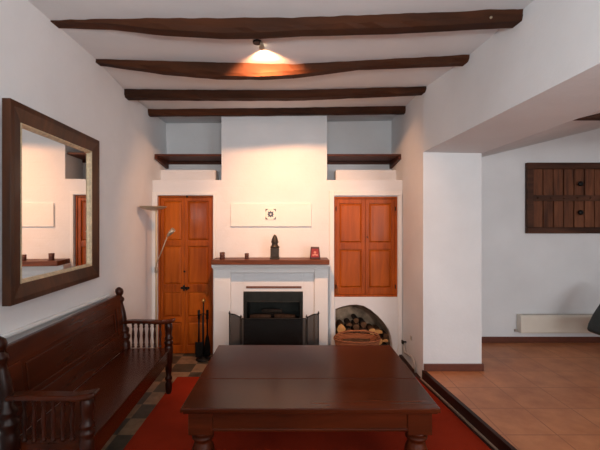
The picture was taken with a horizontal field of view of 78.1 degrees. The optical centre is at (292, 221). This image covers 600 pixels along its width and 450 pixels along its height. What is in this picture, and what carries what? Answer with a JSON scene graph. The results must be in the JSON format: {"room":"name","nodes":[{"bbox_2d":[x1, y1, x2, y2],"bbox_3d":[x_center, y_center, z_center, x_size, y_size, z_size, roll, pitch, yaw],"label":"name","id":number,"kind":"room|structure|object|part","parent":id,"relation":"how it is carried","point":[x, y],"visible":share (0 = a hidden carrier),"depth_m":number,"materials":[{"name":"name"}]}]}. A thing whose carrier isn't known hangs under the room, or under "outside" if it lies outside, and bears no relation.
{"room":"traditional dwelling","nodes":[
{"label":"traditional dwelling","id":0,"kind":"room"},
{"bbox_2d":[0,0,166,435],"bbox_3d":[-1.665,0.050,1.250,0.330,3.200,7.400,0,0,0],"label":"wall","id":1,"kind":"structure","parent":0,"point":[43,69],"depth_m":3.06,"materials":[{"name":"white paint"}]},
{"bbox_2d":[2,98,98,305],"bbox_3d":[-1.571,-0.106,2.504,0.046,1.116,1.055,0,0,-4],"label":"wall mirror","id":2,"kind":"object","parent":1,"relation":"attached to","point":[50,168],"visible":1,"depth_m":2.34,"materials":[{"name":"brown wood"}]},
{"bbox_2d":[22,128,87,278],"bbox_3d":[-1.584,-0.106,2.503,0.006,0.866,0.805,0,0,-4],"label":"mirror glass","id":3,"kind":"object","parent":2,"relation":"attached to","point":[54,170],"depth_m":2.42,"materials":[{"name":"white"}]},
{"bbox_2d":[0,294,108,337],"bbox_3d":[-1.617,0.641,2.070,0.025,0.027,2.340,0,0,0],"label":"trim","id":4,"kind":"structure","parent":1,"relation":"attached to","point":[44,320],"depth_m":2.45,"materials":[{"name":"white paint"}]},
{"bbox_2d":[101,353,413,449],"bbox_3d":[-0.040,1.610,1.250,3.520,0.120,7.300,0,0,0],"label":"floor","id":5,"kind":"structure","parent":0,"point":[183,364],"depth_m":3.25,"materials":[{"name":"tile"}]},
{"bbox_2d":[0,287,174,449],"bbox_3d":[-1.300,1.067,2.610,0.527,0.967,1.530,0,0,-2],"label":"wooden settle","id":6,"kind":"object","parent":5,"relation":"on","point":[42,369],"visible":1,"depth_m":2.28,"materials":[{"name":"brown wood"}]},
{"bbox_3d":[-1.467,1.067,1.888,0.136,0.967,0.100,0,0,-2],"label":"post","id":7,"kind":"part","parent":6,"relation":"part of","materials":[{"name":"brown wood"}]},
{"bbox_3d":[-1.278,1.203,1.931,0.400,0.104,0.024,0,0,-2],"label":"rail","id":8,"kind":"part","parent":6,"relation":"part of","materials":[{"name":"brown wood"}]},
{"bbox_3d":[-1.232,0.892,1.902,0.448,0.044,0.072,0,0,-2],"label":"armrest","id":9,"kind":"part","parent":6,"relation":"part of","materials":[{"name":"brown wood"}]},
{"bbox_3d":[-1.501,0.884,2.602,0.077,0.479,1.390,0,0,-2],"label":"backrest","id":10,"kind":"part","parent":6,"relation":"part of","materials":[{"name":"brown wood"}]},
{"bbox_3d":[-1.492,0.863,2.603,0.029,0.175,1.110,0,0,-2],"label":"panel moulding","id":11,"kind":"part","parent":6,"relation":"part of","materials":[{"name":"brown wood"}]},
{"bbox_3d":[-1.062,1.222,1.909,0.076,0.634,0.076,0,0,-2],"label":"leg","id":12,"kind":"part","parent":6,"relation":"part of","materials":[{"name":"brown wood"}]},
{"bbox_3d":[-1.268,1.138,2.611,0.395,0.026,1.390,0,0,-2],"label":"seat","id":13,"kind":"part","parent":6,"relation":"part of","materials":[{"name":"brown wood"}]},
{"bbox_3d":[-1.524,1.067,3.317,0.136,0.967,0.100,0,0,-2],"label":"post","id":14,"kind":"part","parent":6,"relation":"part of","materials":[{"name":"brown wood"}]},
{"bbox_3d":[-1.093,1.203,2.619,0.025,0.104,1.370,0,0,-2],"label":"rail","id":15,"kind":"part","parent":6,"relation":"part of","materials":[{"name":"brown wood"}]},
{"bbox_3d":[-1.290,0.892,3.321,0.448,0.044,0.072,0,0,-2],"label":"armrest","id":16,"kind":"part","parent":6,"relation":"part of","materials":[{"name":"brown wood"}]},
{"bbox_3d":[-1.119,1.222,3.328,0.076,0.634,0.076,0,0,-2],"label":"leg","id":17,"kind":"part","parent":6,"relation":"part of","materials":[{"name":"brown wood"}]},
{"bbox_2d":[139,206,175,347],"bbox_3d":[-1.421,0.692,3.920,0.398,1.716,0.280,0,0,0],"label":"floor lamp","id":18,"kind":"object","parent":5,"relation":"on","point":[151,208],"visible":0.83,"depth_m":3.91,"materials":[{"name":"silver metal"}]},
{"bbox_3d":[-1.480,-0.144,3.920,0.280,0.044,0.280,0,0,0],"label":"lamp shade","id":19,"kind":"part","parent":18,"relation":"part of","materials":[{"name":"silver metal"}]},
{"bbox_3d":[-1.379,0.327,3.885,0.158,0.366,0.018,0,0,17],"label":"reading arm","id":20,"kind":"part","parent":18,"relation":"part of","materials":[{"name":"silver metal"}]},
{"bbox_3d":[-1.269,0.106,3.843,0.095,0.094,0.056,0,0,0],"label":"lamp shade","id":21,"kind":"part","parent":18,"relation":"part of","materials":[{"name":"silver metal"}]},
{"bbox_2d":[195,298,210,361],"bbox_3d":[-1.011,1.205,4.170,0.175,0.690,0.170,0,0,0],"label":"tool","id":22,"kind":"object","parent":5,"relation":"on","point":[202,352],"visible":0.99,"depth_m":4.15,"materials":[{"name":"black metal"}]},
{"bbox_2d":[211,257,328,351],"bbox_3d":[-0.250,0.980,4.237,1.307,1.139,0.475,0,0,0],"label":"fireplace","id":23,"kind":"object","parent":5,"relation":"on","point":[298,286],"visible":0.66,"depth_m":4.16,"materials":[{"name":"white paint"}]},
{"bbox_2d":[220,252,224,258],"bbox_3d":[-0.783,0.373,4.100,0.060,0.075,0.059,0,0,0],"label":"wooden cup","id":24,"kind":"object","parent":23,"relation":"on","point":[222,254],"visible":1,"depth_m":4.08,"materials":[{"name":"brown wood"}]},
{"bbox_2d":[250,314,270,317],"bbox_3d":[-0.374,1.094,4.268,0.242,0.063,0.064,0,0,0],"label":"log","id":25,"kind":"object","parent":23,"relation":"on","point":[252,315],"visible":0.66,"depth_m":4.25,"materials":[{"name":"brown wood"}]},
{"bbox_2d":[211,257,328,264],"bbox_3d":[-0.246,0.437,4.149,1.281,0.052,0.299,0,0,0],"label":"mantel shelf","id":26,"kind":"object","parent":23,"relation":"attached to","point":[228,260],"depth_m":4.00,"materials":[{"name":"brown wood"}]},
{"bbox_3d":[-0.250,0.494,4.197,1.307,0.064,0.204,0,0,0],"label":"cornice","id":27,"kind":"part","parent":23,"relation":"part of","materials":[{"name":"white paint"}]},
{"bbox_2d":[246,286,300,287],"bbox_3d":[-0.217,0.736,4.170,0.626,0.024,0.010,0,0,0],"label":"grille","id":28,"kind":"object","parent":23,"relation":"attached to","point":[246,286],"depth_m":4.17,"materials":[{"name":"brown metal"}]},
{"bbox_2d":[264,312,283,317],"bbox_3d":[-0.224,1.094,4.364,0.241,0.063,0.062,0,0,0],"label":"log","id":29,"kind":"object","parent":23,"relation":"on","point":[271,314],"visible":0.28,"depth_m":4.34,"materials":[{"name":"brown wood"}]},
{"bbox_2d":[270,235,279,258],"bbox_3d":[-0.202,0.274,4.100,0.106,0.274,0.085,0,0,0],"label":"statuette","id":30,"kind":"object","parent":23,"relation":"on","point":[274,248],"visible":1,"depth_m":4.07,"materials":[{"name":"brown metal"}]},
{"bbox_2d":[274,314,294,317],"bbox_3d":[-0.094,1.094,4.270,0.243,0.063,0.066,0,0,0],"label":"log","id":31,"kind":"object","parent":23,"relation":"on","point":[275,315],"visible":0.66,"depth_m":4.25,"materials":[{"name":"brown wood"}]},
{"bbox_2d":[262,309,281,312],"bbox_3d":[-0.244,1.033,4.304,0.241,0.051,0.050,0,0,0],"label":"log","id":32,"kind":"object","parent":31,"relation":"on","point":[263,310],"visible":1,"depth_m":4.29,"materials":[{"name":"brown wood"}]},
{"bbox_2d":[310,247,319,258],"bbox_3d":[0.244,0.343,4.112,0.119,0.135,0.036,0,0,3],"label":"stand","id":33,"kind":"object","parent":23,"relation":"on","point":[314,252],"visible":1,"depth_m":4.10,"materials":[{"name":"brown wood"}]},
{"bbox_2d":[311,249,318,256],"bbox_3d":[0.244,0.343,4.098,0.088,0.095,0.005,0,0,3],"label":"picture","id":34,"kind":"object","parent":33,"relation":"attached to","point":[314,252],"depth_m":4.10},
{"bbox_2d":[228,311,319,344],"bbox_3d":[-0.200,1.243,3.938,0.960,0.614,0.098,0,0,0],"label":"fire screen","id":35,"kind":"object","parent":5,"relation":"on","point":[260,333],"visible":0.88,"depth_m":3.98,"materials":[{"name":"black metal"}]},
{"bbox_3d":[-0.618,1.257,3.938,0.140,0.586,0.012,0,0,-36],"label":"panel frame","id":36,"kind":"part","parent":35,"relation":"part of","materials":[{"name":"black metal"}]},
{"bbox_3d":[-0.207,1.291,3.980,0.706,0.518,0.012,0,0,0],"label":"panel frame","id":37,"kind":"part","parent":35,"relation":"part of","materials":[{"name":"black metal"}]},
{"bbox_3d":[0.210,1.257,3.938,0.151,0.586,0.012,0,0,33],"label":"panel frame","id":38,"kind":"part","parent":35,"relation":"part of","materials":[{"name":"black metal"}]},
{"bbox_2d":[123,377,490,449],"bbox_3d":[0.214,1.545,1.990,2.727,0.010,3.380,0,0,0],"label":"rug","id":39,"kind":"object","parent":5,"relation":"on","point":[165,427],"visible":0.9,"depth_m":2.64,"materials":[{"name":"red fabric"}]},
{"bbox_2d":[180,345,440,449],"bbox_3d":[0.098,1.294,2.619,1.466,0.488,1.082,0,0,0],"label":"coffee table","id":40,"kind":"object","parent":39,"relation":"on","point":[241,387],"visible":1,"depth_m":2.27,"materials":[{"name":"brown wood"}]},
{"bbox_3d":[-0.530,1.312,2.183,0.140,0.452,0.140,0,0,0],"label":"leg","id":41,"kind":"part","parent":40,"relation":"part of","materials":[{"name":"brown wood"}]},
{"bbox_3d":[0.726,1.312,2.183,0.140,0.452,0.140,0,0,0],"label":"leg","id":42,"kind":"part","parent":40,"relation":"part of","materials":[{"name":"brown wood"}]},
{"bbox_2d":[333,330,380,344],"bbox_3d":[0.702,1.365,4.060,0.518,0.371,0.318,0,0,0],"label":"wicker basket","id":43,"kind":"object","parent":5,"relation":"on","point":[374,340],"visible":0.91,"depth_m":4.04,"materials":[{"name":"brown wicker"}]},
{"bbox_2d":[342,338,369,340],"bbox_3d":[0.702,1.317,4.112,0.300,0.045,0.087,0,0,0],"label":"log","id":44,"kind":"object","parent":43,"relation":"in","point":[353,339],"visible":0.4,"depth_m":4.09,"materials":[{"name":"brown wood"}]},
{"bbox_3d":[0.702,1.231,4.048,0.506,0.104,0.032,0,0,0],"label":"handle","id":45,"kind":"part","parent":43,"relation":"part of","materials":[{"name":"wicker"}]},
{"bbox_3d":[0.677,1.483,4.551,0.088,0.049,0.220,0,0,2],"label":"log","id":46,"kind":"object","parent":5,"relation":"on","visible":0},
{"bbox_3d":[0.675,1.405,4.549,0.087,0.091,0.220,0,0,0],"label":"log","id":47,"kind":"object","parent":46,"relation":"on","visible":0},
{"bbox_2d":[344,324,351,333],"bbox_3d":[0.667,1.314,4.544,0.083,0.082,0.220,0,0,2],"label":"log","id":48,"kind":"object","parent":47,"relation":"on","point":[346,327],"visible":0.46,"depth_m":4.45,"materials":[{"name":"brown wood"}]},
{"bbox_2d":[344,318,351,325],"bbox_3d":[0.668,1.220,4.521,0.071,0.038,0.220,0,0,0],"label":"log","id":49,"kind":"object","parent":48,"relation":"on","point":[346,320],"visible":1,"depth_m":4.47,"materials":[{"name":"brown wood"}]},
{"bbox_3d":[0.765,1.507,4.543,0.076,0.076,0.220,0,0,0],"label":"log","id":50,"kind":"object","parent":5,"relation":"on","visible":0},
{"bbox_3d":[0.762,1.421,4.541,0.086,0.087,0.220,0,0,1],"label":"log","id":51,"kind":"object","parent":50,"relation":"on","visible":0},
{"bbox_3d":[0.762,1.321,4.558,0.073,0.041,0.220,0,0,-1],"label":"log","id":52,"kind":"object","parent":51,"relation":"on","visible":0},
{"bbox_2d":[351,320,358,329],"bbox_3d":[0.758,1.261,4.533,0.076,0.076,0.220,0,0,1],"label":"log","id":53,"kind":"object","parent":52,"relation":"on","point":[355,325],"visible":0.81,"depth_m":4.42,"materials":[{"name":"brown wood"}]},
{"bbox_2d":[351,314,358,322],"bbox_3d":[0.762,1.188,4.558,0.062,0.061,0.220,0,0,0],"label":"log","id":54,"kind":"object","parent":53,"relation":"on","point":[354,317],"visible":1,"depth_m":4.48,"materials":[{"name":"brown wood"}]},
{"bbox_3d":[0.941,1.479,4.525,0.092,0.053,0.220,0,0,2],"label":"log","id":55,"kind":"object","parent":5,"relation":"on","visible":0},
{"bbox_3d":[0.939,1.403,4.545,0.095,0.094,0.220,0,0,0],"label":"log","id":56,"kind":"object","parent":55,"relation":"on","visible":0},
{"bbox_2d":[366,323,375,334],"bbox_3d":[0.946,1.311,4.526,0.083,0.083,0.220,0,0,0],"label":"log","id":57,"kind":"object","parent":56,"relation":"on","point":[369,327],"visible":0.73,"depth_m":4.46,"materials":[{"name":"brown wood"}]},
{"bbox_3d":[0.579,1.497,4.562,0.104,0.102,0.220,0,0,0],"label":"log","id":58,"kind":"object","parent":5,"relation":"on","visible":0},
{"bbox_3d":[0.578,1.363,4.528,0.102,0.057,0.220,0,0,0],"label":"log","id":59,"kind":"object","parent":58,"relation":"on","visible":0},
{"bbox_2d":[335,319,345,331],"bbox_3d":[0.577,1.271,4.524,0.108,0.107,0.220,0,0,1],"label":"log","id":60,"kind":"object","parent":59,"relation":"on","point":[339,325],"visible":0.93,"depth_m":4.42,"materials":[{"name":"beige wood"}]},
{"bbox_2d":[153,115,401,353],"bbox_3d":[-0.275,0.050,4.630,3.110,3.200,0.660,0,0,0],"label":"wall","id":61,"kind":"structure","parent":0,"point":[265,159],"depth_m":4.30,"materials":[{"name":"paint"}]},
{"bbox_2d":[152,192,215,353],"bbox_3d":[-1.260,0.602,4.289,0.740,1.897,0.022,0,0,0],"label":"trim","id":62,"kind":"structure","parent":61,"relation":"attached to","point":[154,194],"depth_m":4.28,"materials":[{"name":"white paint"}]},
{"bbox_2d":[158,196,212,354],"bbox_3d":[-1.252,0.621,4.328,0.643,1.859,0.104,0,0,0],"label":"door","id":63,"kind":"structure","parent":61,"relation":"in","point":[185,271],"depth_m":4.33,"materials":[{"name":"orange wood"}]},
{"bbox_3d":[-1.411,1.308,4.345,0.213,0.275,0.022,0,0,0],"label":"panel","id":64,"kind":"part","parent":63,"relation":"part of","materials":[{"name":"orange wood"}]},
{"bbox_3d":[-1.411,0.966,4.345,0.213,0.293,0.022,0,0,0],"label":"panel","id":65,"kind":"part","parent":63,"relation":"part of","materials":[{"name":"orange wood"}]},
{"bbox_3d":[-1.411,0.506,4.345,0.213,0.451,0.022,0,0,0],"label":"panel","id":66,"kind":"part","parent":63,"relation":"part of","materials":[{"name":"orange wood"}]},
{"bbox_3d":[-1.411,-0.015,4.345,0.213,0.462,0.022,0,0,0],"label":"panel","id":67,"kind":"part","parent":63,"relation":"part of","materials":[{"name":"orange wood"}]},
{"bbox_3d":[-1.111,1.308,4.345,0.248,0.275,0.022,0,0,0],"label":"panel","id":68,"kind":"part","parent":63,"relation":"part of","materials":[{"name":"orange wood"}]},
{"bbox_3d":[-1.111,0.966,4.345,0.248,0.293,0.022,0,0,0],"label":"panel","id":69,"kind":"part","parent":63,"relation":"part of","materials":[{"name":"orange wood"}]},
{"bbox_3d":[-1.111,0.506,4.345,0.248,0.451,0.022,0,0,0],"label":"panel","id":70,"kind":"part","parent":63,"relation":"part of","materials":[{"name":"orange wood"}]},
{"bbox_3d":[-1.111,-0.015,4.345,0.248,0.462,0.022,0,0,0],"label":"panel","id":71,"kind":"part","parent":63,"relation":"part of","materials":[{"name":"orange wood"}]},
{"bbox_2d":[154,154,220,168],"bbox_3d":[-1.229,-0.740,4.559,0.792,0.115,0.438,0,0,0],"label":"shelf","id":72,"kind":"object","parent":61,"relation":"attached to","point":[164,160],"visible":0.76,"depth_m":4.51,"materials":[{"name":"red wood"}]},
{"bbox_2d":[265,209,275,219],"bbox_3d":[-0.258,-0.090,4.273,0.128,0.128,0.010,0,0,0],"label":"wall tile","id":73,"kind":"structure","parent":61,"relation":"attached to","point":[270,214],"depth_m":4.27,"materials":[{"name":"ceramic"}]},
{"bbox_2d":[231,204,311,225],"bbox_3d":[-0.253,-0.081,4.289,0.936,0.266,0.022,0,0,0],"label":"trim","id":74,"kind":"structure","parent":61,"relation":"attached to","point":[241,214],"depth_m":4.28,"materials":[{"name":"white paint"}]},
{"bbox_2d":[327,154,400,168],"bbox_3d":[0.833,-0.740,4.559,0.871,0.115,0.438,0,0,0],"label":"shelf","id":75,"kind":"object","parent":61,"relation":"attached to","point":[392,160],"visible":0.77,"depth_m":4.51,"materials":[{"name":"red wood"}]},
{"bbox_2d":[334,197,396,296],"bbox_3d":[0.846,0.288,4.335,0.736,1.166,0.071,0,0,0],"label":"upper cabinet","id":76,"kind":"object","parent":61,"relation":"attached to","point":[365,228],"visible":0.98,"depth_m":4.32,"materials":[{"name":"orange wood"}]},
{"bbox_3d":[0.673,0.288,4.334,0.344,1.114,0.028,0,0,0],"label":"door","id":77,"kind":"part","parent":76,"relation":"part of","materials":[{"name":"orange wood"}]},
{"bbox_3d":[0.673,0.546,4.335,0.264,0.450,0.022,0,0,0],"label":"panel","id":78,"kind":"part","parent":76,"relation":"part of","materials":[{"name":"orange wood"}]},
{"bbox_3d":[0.673,0.015,4.335,0.264,0.461,0.022,0,0,0],"label":"panel","id":79,"kind":"part","parent":76,"relation":"part of","materials":[{"name":"orange wood"}]},
{"bbox_3d":[1.018,0.288,4.334,0.342,1.114,0.028,0,0,0],"label":"door","id":80,"kind":"part","parent":76,"relation":"part of","materials":[{"name":"orange wood"}]},
{"bbox_3d":[1.018,0.546,4.335,0.262,0.450,0.022,0,0,0],"label":"panel","id":81,"kind":"part","parent":76,"relation":"part of","materials":[{"name":"orange wood"}]},
{"bbox_3d":[1.018,0.015,4.335,0.262,0.461,0.022,0,0,0],"label":"panel","id":82,"kind":"part","parent":76,"relation":"part of","materials":[{"name":"orange wood"}]},
{"bbox_2d":[329,191,401,355],"bbox_3d":[0.841,0.596,4.289,0.842,1.908,0.022,0,0,0],"label":"trim","id":83,"kind":"structure","parent":61,"relation":"attached to","point":[332,194],"depth_m":4.28,"materials":[{"name":"white paint"}]},
{"bbox_2d":[28,0,533,122],"bbox_3d":[0.000,-1.420,1.275,3.500,0.360,7.150,0,0,0],"label":"ceiling","id":84,"kind":"structure","parent":0,"point":[101,44],"depth_m":2.68,"materials":[{"name":"paint"}]},
{"bbox_2d":[253,39,264,49],"bbox_3d":[-0.241,-1.236,2.583,0.082,0.051,0.070,0,0,0],"label":"ceiling spotlight","id":85,"kind":"object","parent":84,"relation":"attached to","point":[255,41],"visible":0.99,"depth_m":2.57,"materials":[{"name":"black metal"}]},
{"bbox_3d":[-0.250,-1.254,2.580,0.064,0.016,0.064,0,0,0],"label":"mounting plate","id":86,"kind":"part","parent":85,"relation":"part of","materials":[{"name":"black metal"}]},
{"bbox_2d":[124,86,425,100],"bbox_3d":[-0.155,-1.265,3.620,3.010,0.138,0.149,0,0,0],"label":"ceiling beam","id":87,"kind":"structure","parent":84,"relation":"attached to","point":[130,94],"depth_m":3.57,"materials":[{"name":"brown wood"}]},
{"bbox_2d":[148,106,405,116],"bbox_3d":[-0.185,-1.272,4.215,2.950,0.134,0.119,0,0,0],"label":"ceiling beam","id":88,"kind":"structure","parent":84,"relation":"attached to","point":[367,110],"depth_m":4.17,"materials":[{"name":"brown wood"}]},
{"bbox_2d":[96,55,469,79],"bbox_3d":[-0.085,-1.243,2.955,2.990,0.191,0.137,0,0,0],"label":"ceiling beam","id":89,"kind":"structure","parent":84,"relation":"attached to","point":[208,70],"depth_m":2.91,"materials":[{"name":"brown wood"}]},
{"bbox_2d":[50,9,522,38],"bbox_3d":[-0.035,-1.268,2.360,2.970,0.167,0.148,0,0,0],"label":"ceiling beam","id":90,"kind":"structure","parent":84,"relation":"attached to","point":[403,23],"depth_m":2.31,"materials":[{"name":"brown wood"}]},
{"bbox_2d":[391,0,599,377],"bbox_3d":[1.555,0.050,1.275,0.570,3.200,7.350,0,0,0],"label":"wall","id":91,"kind":"structure","parent":0,"point":[540,73],"depth_m":3.52,"materials":[{"name":"white paint"}]},
{"bbox_2d":[401,336,415,372],"bbox_3d":[1.243,1.384,3.962,0.050,0.326,0.406,0,0,0],"label":"valve","id":92,"kind":"object","parent":91,"relation":"attached to","point":[403,342],"visible":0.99,"depth_m":3.94,"materials":[{"name":"grey metal"}]},
{"bbox_2d":[399,355,494,449],"bbox_3d":[1.394,1.541,2.237,0.093,0.018,4.099,0,0,-5],"label":"trim","id":93,"kind":"structure","parent":91,"relation":"attached to","point":[404,360],"depth_m":3.16,"materials":[{"name":"black wood"}]},
{"bbox_2d":[424,363,483,370],"bbox_3d":[1.565,1.415,4.021,0.579,0.070,0.858,0,0,0],"label":"baseboard","id":94,"kind":"structure","parent":91,"relation":"attached to","point":[427,367],"depth_m":3.59,"materials":[{"name":"brown wood"}]},
{"bbox_2d":[420,378,498,449],"bbox_3d":[1.430,1.528,1.905,0.016,0.008,3.431,0,0,-6],"label":"trim","id":95,"kind":"structure","parent":91,"relation":"attached to","point":[428,385],"depth_m":2.88,"materials":[{"name":"black wood"}]},
{"bbox_2d":[422,370,516,449],"bbox_3d":[1.456,1.498,1.905,0.032,0.104,3.433,0,0,-6],"label":"trim","id":96,"kind":"structure","parent":91,"relation":"attached to","point":[495,438],"depth_m":2.82,"materials":[{"name":"brown wood"}]},
{"bbox_2d":[427,343,599,449],"bbox_3d":[3.285,1.550,1.125,4.030,0.200,6.850,0,0,0],"label":"floor","id":97,"kind":"structure","parent":0,"point":[536,396],"depth_m":3.17,"materials":[{"name":"tile"}]},
{"bbox_2d":[587,304,599,334],"bbox_3d":[3.688,0.822,3.640,1.193,1.256,0.520,0,0,0],"label":"lounge chair","id":98,"kind":"object","parent":97,"relation":"on","point":[594,323],"visible":1,"depth_m":3.83,"materials":[{"name":"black leather"}]},
{"bbox_2d":[482,128,599,336],"bbox_3d":[3.520,-0.050,4.550,3.360,3.400,0.200,0,0,0],"label":"wall","id":99,"kind":"structure","parent":0,"point":[523,273],"depth_m":4.45,"materials":[{"name":"white paint"}]},
{"bbox_2d":[482,337,599,342],"bbox_3d":[3.527,1.414,4.443,3.346,0.072,0.014,0,0,0],"label":"baseboard","id":100,"kind":"structure","parent":99,"relation":"attached to","point":[484,339],"depth_m":4.44,"materials":[{"name":"brown wood"}]},
{"bbox_2d":[514,314,592,332],"bbox_3d":[3.304,1.207,4.402,1.293,0.214,0.094,0,0,0],"label":"wall heater","id":101,"kind":"object","parent":99,"relation":"attached to","point":[526,323],"visible":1,"depth_m":4.36,"materials":[{"name":"beige metal"}]},
{"bbox_2d":[523,314,592,314],"bbox_3d":[3.318,1.101,4.410,1.163,0.002,0.040,0,0,0],"label":"vent","id":102,"kind":"object","parent":101,"relation":"attached to","point":[523,314],"depth_m":4.40,"materials":[{"name":"white metal"}]},
{"bbox_2d":[525,163,599,232],"bbox_3d":[3.541,-0.285,4.410,1.504,0.844,0.080,0,0,0],"label":"wooden shutter","id":103,"kind":"object","parent":99,"relation":"attached to","point":[559,197],"visible":1,"depth_m":4.42,"materials":[{"name":"brown wood"}]},
{"bbox_3d":[3.541,-0.285,4.418,1.354,0.070,0.054,0,0,0],"label":"rail","id":104,"kind":"part","parent":103,"relation":"part of","materials":[{"name":"brown wood"}]},
{"bbox_2d":[482,110,599,156],"bbox_3d":[3.540,-1.210,1.100,3.420,1.080,6.800,0,0,0],"label":"ceiling","id":105,"kind":"structure","parent":0,"point":[572,127],"depth_m":3.48,"materials":[{"name":"paint"}]},
{"bbox_2d":[573,113,599,120],"bbox_3d":[3.518,-0.771,2.465,3.345,0.178,0.070,0,0,0],"label":"tie beam","id":106,"kind":"structure","parent":105,"relation":"attached to","point":[596,117],"depth_m":2.44,"materials":[{"name":"brown wood"}]},
{"bbox_3d":[0.852,1.498,4.520,0.092,0.093,0.220,0,0,1],"label":"log","id":107,"kind":"object","parent":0,"visible":0},
{"bbox_3d":[0.847,1.393,4.564,0.079,0.043,0.220,0,0,0],"label":"log","id":108,"kind":"object","parent":107,"relation":"on","visible":0},
{"bbox_2d":[358,324,366,333],"bbox_3d":[0.848,1.325,4.555,0.086,0.085,0.220,0,0,1],"label":"log","id":109,"kind":"object","parent":108,"relation":"on","point":[360,326],"visible":0.42,"depth_m":4.47,"materials":[{"name":"brown wood"}]},
{"bbox_2d":[358,317,366,327],"bbox_3d":[0.849,1.241,4.563,0.074,0.074,0.220,0,0,-1],"label":"log","id":110,"kind":"object","parent":109,"relation":"on","point":[361,321],"visible":0.94,"depth_m":4.46,"materials":[{"name":"brown wood"}]},
{"bbox_3d":[1.110,1.512,4.530,0.076,0.076,0.220,0,0,1],"label":"log","id":111,"kind":"object","parent":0,"visible":0},
{"bbox_2d":[379,334,387,341],"bbox_3d":[1.108,1.418,4.533,0.070,0.036,0.220,0,0,1],"label":"log","id":112,"kind":"object","parent":111,"relation":"on","point":[381,336],"visible":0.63,"depth_m":4.45,"materials":[{"name":"brown wood"}]},
{"bbox_2d":[381,329,387,338],"bbox_3d":[1.111,1.363,4.531,0.061,0.062,0.220,0,0,0],"label":"log","id":113,"kind":"object","parent":112,"relation":"on","point":[384,334],"visible":0.77,"depth_m":4.43,"materials":[{"name":"brown wood"}]},
{"bbox_3d":[1.026,1.511,4.530,0.073,0.075,0.220,0,0,1],"label":"log","id":114,"kind":"object","parent":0,"visible":0},
{"bbox_3d":[1.030,1.433,4.534,0.078,0.078,0.220,0,0,-1],"label":"log","id":115,"kind":"object","parent":114,"relation":"on","visible":0},
{"bbox_2d":[372,325,381,333],"bbox_3d":[1.029,1.317,4.559,0.096,0.050,0.220,0,0,-1],"label":"log","id":116,"kind":"object","parent":115,"relation":"on","point":[378,330],"visible":0.67,"depth_m":4.46,"materials":[{"name":"beige wood"}]}
]}

